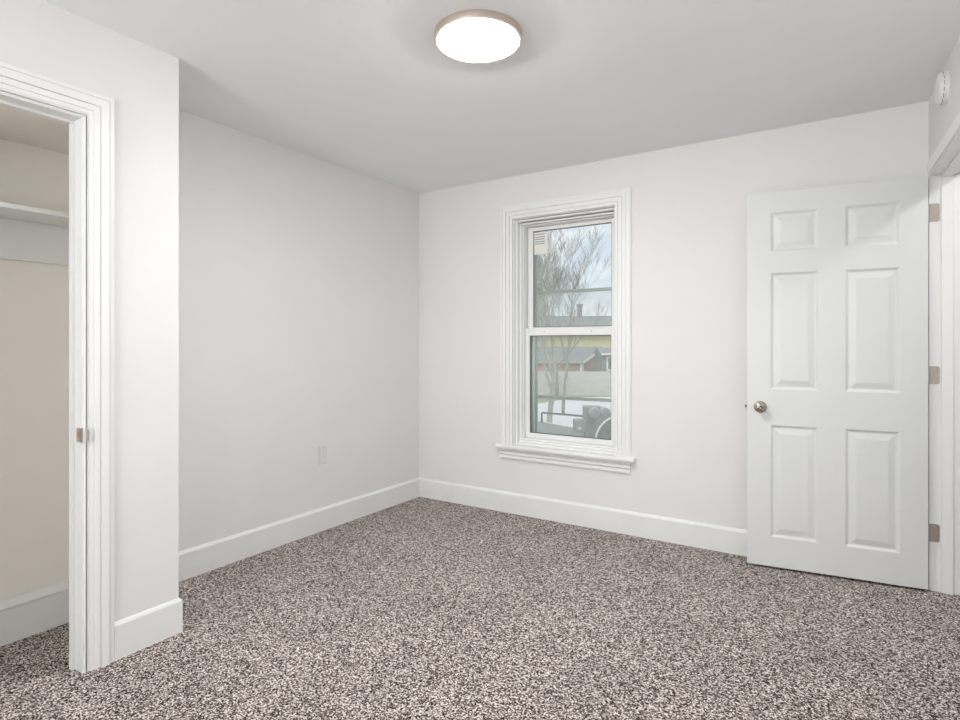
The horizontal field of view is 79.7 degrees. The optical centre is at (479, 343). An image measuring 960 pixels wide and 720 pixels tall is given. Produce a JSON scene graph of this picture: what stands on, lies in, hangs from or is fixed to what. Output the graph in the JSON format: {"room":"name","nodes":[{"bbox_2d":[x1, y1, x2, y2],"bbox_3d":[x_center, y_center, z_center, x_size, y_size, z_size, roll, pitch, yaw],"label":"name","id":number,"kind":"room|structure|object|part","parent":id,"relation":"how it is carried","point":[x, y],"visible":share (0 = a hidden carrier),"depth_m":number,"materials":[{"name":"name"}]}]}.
{"room":"empty bedroom","nodes":[
{"label":"empty bedroom","id":0,"kind":"room"},
{"bbox_2d":[0,138,68,600],"bbox_3d":[-1.996,0.192,1.868,0.449,2.056,1.540,0,0,33],"label":"wall","id":1,"kind":"structure","parent":0,"point":[34,296],"depth_m":2.43,"materials":[{"name":"paint"}]},
{"bbox_2d":[0,202,68,264],"bbox_3d":[-2.077,-0.439,1.916,0.244,0.183,1.528,0,0,33],"label":"closet shelf","id":2,"kind":"object","parent":1,"relation":"attached to","point":[31,234],"visible":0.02,"depth_m":2.39,"materials":[{"name":"paint"}]},
{"bbox_2d":[0,580,68,646],"bbox_3d":[-2.168,1.132,1.975,0.028,0.176,1.532,0,0,33],"label":"baseboard","id":3,"kind":"structure","parent":1,"relation":"attached to","point":[31,613],"depth_m":2.42,"materials":[{"name":"paint"}]},
{"bbox_2d":[0,105,68,154],"bbox_3d":[-2.022,-0.861,1.825,0.450,0.050,1.639,0,0,33],"label":"ceiling","id":4,"kind":"structure","parent":0,"point":[18,126],"depth_m":2.25,"materials":[{"name":"paint"}]},
{"bbox_2d":[0,0,178,621],"bbox_3d":[-2.617,0.005,0.839,0.523,2.430,4.136,0,0,33],"label":"wall","id":5,"kind":"structure","parent":0,"point":[41,37],"depth_m":2.30,"materials":[{"name":"paint"}]},
{"bbox_2d":[0,61,113,673],"bbox_3d":[-1.735,0.138,1.775,0.093,2.164,1.094,0,0,33],"label":"door frame","id":6,"kind":"structure","parent":5,"relation":"attached to","point":[98,108],"depth_m":2.15,"materials":[{"name":"white paint"}]},
{"bbox_2d":[76,428,88,442],"bbox_3d":[-1.478,0.338,2.131,0.062,0.056,0.014,0,0,17],"label":"strike plate","id":7,"kind":"object","parent":5,"relation":"attached to","point":[82,434],"visible":1,"depth_m":2.12,"materials":[{"name":"silver metal"}]},
{"bbox_3d":[-1.492,0.338,2.137,0.034,0.052,0.002,0,0,33],"label":"plate","id":8,"kind":"part","parent":7,"relation":"part of","materials":[{"name":"silver metal"}]},
{"bbox_2d":[114,598,182,660],"bbox_3d":[-1.550,1.147,2.465,0.515,0.145,0.268,0,0,33],"label":"baseboard","id":9,"kind":"structure","parent":5,"relation":"attached to","point":[134,633],"depth_m":2.32,"materials":[{"name":"paint"}]},
{"bbox_2d":[179,110,418,551],"bbox_3d":[-2.293,0.005,2.007,0.200,2.430,6.850,0,0,33],"label":"wall","id":10,"kind":"structure","parent":0,"point":[299,271],"depth_m":3.52,"materials":[{"name":"paint"}]},
{"bbox_2d":[179,477,419,581],"bbox_3d":[-1.093,1.146,3.666,0.018,0.148,2.260,0,0,33],"label":"baseboard","id":11,"kind":"structure","parent":10,"relation":"attached to","point":[194,561],"depth_m":3.51,"materials":[{"name":"paint"}]},
{"bbox_2d":[318,445,326,464],"bbox_3d":[-1.030,0.726,3.773,0.008,0.120,0.072,0,0,33],"label":"wall outlet","id":12,"kind":"object","parent":10,"relation":"attached to","point":[322,450],"visible":1,"depth_m":3.77,"materials":[{"name":"white plastic"}]},
{"bbox_2d":[0,497,959,719],"bbox_3d":[-0.352,1.250,0.635,4.950,0.060,7.050,0,0,33],"label":"floor","id":13,"kind":"structure","parent":0,"point":[419,608],"depth_m":2.39,"materials":[{"name":"carpet"}]},
{"bbox_2d":[43,0,959,192],"bbox_3d":[-0.352,-1.260,0.635,4.950,0.100,7.050,0,0,33],"label":"ceiling","id":14,"kind":"structure","parent":0,"point":[365,87],"depth_m":2.56,"materials":[{"name":"paint"}]},
{"bbox_2d":[434,9,521,63],"bbox_3d":[-0.007,-1.179,2.248,0.344,0.063,0.344,0,0,33],"label":"ceiling light","id":15,"kind":"object","parent":14,"relation":"attached to","point":[474,36],"visible":1,"depth_m":2.18,"materials":[{"name":"white plastic"}]},
{"bbox_2d":[419,101,928,529],"bbox_3d":[1.504,0.005,3.466,4.600,2.430,0.220,0,0,33],"label":"wall","id":16,"kind":"structure","parent":0,"point":[689,202],"depth_m":3.57,"materials":[{"name":"paint"}]},
{"bbox_2d":[495,187,635,473],"bbox_3d":[0.615,-0.085,4.010,1.015,1.834,0.281,0,0,33],"label":"window","id":17,"kind":"structure","parent":16,"relation":"in","point":[613,206],"depth_m":4.04,"materials":[{"name":"white paint"}]},
{"bbox_2d":[535,233,544,244],"bbox_3d":[0.440,-0.769,4.211,0.079,0.074,0.001,0,0,33],"label":"print","id":18,"kind":"object","parent":17,"relation":"attached to","point":[539,237],"depth_m":4.21,"materials":[{"name":"grey"}]},
{"bbox_3d":[0.624,0.705,4.040,0.725,0.041,0.170,0,0,33],"label":"sill","id":19,"kind":"part","parent":17,"relation":"part of","materials":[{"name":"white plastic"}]},
{"bbox_3d":[0.630,0.285,4.049,0.686,0.800,0.032,0,0,33],"label":"sash","id":20,"kind":"part","parent":17,"relation":"part of","materials":[{"name":"white plastic"}]},
{"bbox_3d":[0.649,-0.466,4.079,0.680,0.780,0.030,0,0,33],"label":"sash","id":21,"kind":"part","parent":17,"relation":"part of","materials":[{"name":"clear glass"}]},
{"bbox_3d":[0.677,-0.090,4.123,0.733,1.620,0.022,0,0,33],"label":"storm frame","id":22,"kind":"part","parent":17,"relation":"part of","materials":[{"name":"clear glass"}]},
{"bbox_2d":[420,478,746,556],"bbox_3d":[0.867,1.146,3.736,3.200,0.148,0.018,0,0,33],"label":"baseboard","id":23,"kind":"structure","parent":16,"relation":"attached to","point":[718,538],"depth_m":3.79,"materials":[{"name":"paint"}]},
{"bbox_2d":[745,176,939,589],"bbox_3d":[1.861,0.192,3.001,0.869,2.029,0.158,0,0,26],"label":"door","id":24,"kind":"structure","parent":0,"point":[838,368],"depth_m":2.98,"materials":[{"name":"white paint"}]},
{"bbox_3d":[1.518,0.343,3.115,0.065,0.065,0.060,0,0,26],"label":"knob","id":25,"kind":"part","parent":24,"relation":"part of","materials":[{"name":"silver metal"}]},
{"bbox_2d":[929,35,959,159],"bbox_3d":[0.577,0.005,-0.105,0.125,2.430,6.800,0,0,30],"label":"wall","id":26,"kind":"structure","parent":0,"point":[941,117],"depth_m":2.46,"materials":[{"name":"paint"}]},
{"bbox_2d":[934,70,949,104],"bbox_3d":[1.989,-1.102,2.480,0.038,0.138,0.138,0,0,30],"label":"smoke detector","id":27,"kind":"object","parent":26,"relation":"attached to","point":[942,83],"visible":1,"depth_m":2.44,"materials":[{"name":"white plastic"}]},
{"bbox_3d":[2.001,-1.102,2.473,0.010,0.138,0.138,0,0,30],"label":"mounting plate","id":28,"kind":"part","parent":27,"relation":"part of","materials":[{"name":"white plastic"}]},
{"bbox_2d":[927,112,959,595],"bbox_3d":[2.052,0.165,2.443,0.145,2.110,0.909,0,0,30],"label":"door frame","id":29,"kind":"structure","parent":26,"relation":"attached to","point":[944,179],"depth_m":2.80,"materials":[{"name":"white paint"}]},
{"label":"outside","id":30,"kind":"structure","parent":0,"visible":0},
{"bbox_2d":[538,397,610,426],"bbox_3d":[9.000,3.209,21.250,26.000,0.020,28.500,0,0,0],"label":"driveway","id":31,"kind":"structure","parent":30,"point":[571,406],"depth_m":28.52,"materials":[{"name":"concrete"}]},
{"bbox_2d":[538,230,571,422],"bbox_3d":[1.706,-1.024,20.193,2.671,8.593,3.814,0,0,18],"label":"bare tree","id":32,"kind":"object","parent":31,"relation":"on","point":[553,370],"visible":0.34,"depth_m":19.43,"materials":[{"name":"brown plant"}]},
{"bbox_2d":[538,412,584,436],"bbox_3d":[2.657,2.605,14.512,2.300,1.230,7.000,0,0,-32],"label":"flatbed trailer","id":33,"kind":"object","parent":31,"relation":"on","point":[543,427],"visible":0.02,"depth_m":16.47,"materials":[{"name":"white paint"}]},
{"bbox_3d":[3.594,2.415,15.089,0.040,0.040,7.000,0,0,-32],"label":"edge rail","id":34,"kind":"part","parent":33,"relation":"part of","materials":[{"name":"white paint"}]},
{"bbox_3d":[2.430,2.207,16.885,0.060,0.434,2.059,0,0,-32],"label":"rail","id":35,"kind":"part","parent":33,"relation":"part of","materials":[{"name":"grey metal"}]},
{"bbox_2d":[573,405,610,438],"bbox_3d":[2.988,1.966,13.545,1.236,0.907,2.550,0,0,0],"label":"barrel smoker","id":36,"kind":"object","parent":33,"relation":"on","point":[595,422],"visible":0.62,"depth_m":14.05,"materials":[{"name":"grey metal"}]},
{"bbox_2d":[590,413,610,438],"bbox_3d":[3.030,1.980,12.645,1.100,0.880,0.750,0,0,0],"label":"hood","id":37,"kind":"object","parent":36,"relation":"attached to","point":[601,428],"depth_m":12.30,"materials":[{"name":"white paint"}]},
{"bbox_2d":[538,225,610,412],"bbox_3d":[4.149,-1.640,26.873,5.111,9.833,2.741,0,0,-19],"label":"bare tree","id":38,"kind":"object","parent":31,"relation":"on","point":[564,243],"visible":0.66,"depth_m":26.63,"materials":[{"name":"grey plant"}]},
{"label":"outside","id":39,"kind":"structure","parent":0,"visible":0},
{"bbox_2d":[538,387,610,402],"bbox_3d":[15.000,3.370,72.500,199.233,0.300,194.761,0,0,33],"label":"ground","id":40,"kind":"structure","parent":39,"point":[540,400],"depth_m":35.27,"materials":[{"name":"green plant"}]},
{"bbox_2d":[538,347,596,386],"bbox_3d":[6.393,1.710,44.013,8.795,3.020,3.840,0,0,14],"label":"garage","id":41,"kind":"structure","parent":40,"relation":"on","point":[580,358],"depth_m":42.60,"materials":[{"name":"brick"}]},
{"bbox_3d":[6.716,2.370,42.148,1.173,1.700,0.033,0,0,14],"label":"door","id":42,"kind":"part","parent":41,"relation":"part of","materials":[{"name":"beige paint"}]},
{"bbox_2d":[538,236,608,395],"bbox_3d":[4.524,-1.648,33.965,5.030,9.864,4.578,0,0,-24],"label":"bare tree","id":43,"kind":"object","parent":40,"relation":"on","point":[568,312],"visible":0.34,"depth_m":33.57,"materials":[{"name":"grey plant"}]},
{"bbox_2d":[538,371,610,394],"bbox_3d":[7.058,2.460,36.065,18.115,1.520,0.130,0,0,0],"label":"fence","id":44,"kind":"object","parent":40,"relation":"on","point":[578,382],"visible":0.18,"depth_m":36.00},
{"bbox_2d":[538,304,610,346],"bbox_3d":[9.000,-0.530,61.970,14.800,7.500,8.860,0,0,0],"label":"house","id":45,"kind":"structure","parent":40,"relation":"on","point":[586,341],"depth_m":58.00,"materials":[{"name":"yellow"}]},
{"bbox_2d":[593,347,610,371],"bbox_3d":[11.360,1.730,40.320,6.320,2.980,2.960,0,0,0],"label":"outbuilding","id":46,"kind":"structure","parent":40,"relation":"on","point":[602,354],"depth_m":39.41,"materials":[{"name":"grey"}]},
{"bbox_3d":[9.050,1.345,39.188,0.640,0.750,0.015,0,0,0],"label":"pane","id":47,"kind":"part","parent":46,"relation":"part of","materials":[{"name":"grey glass"}]}
]}

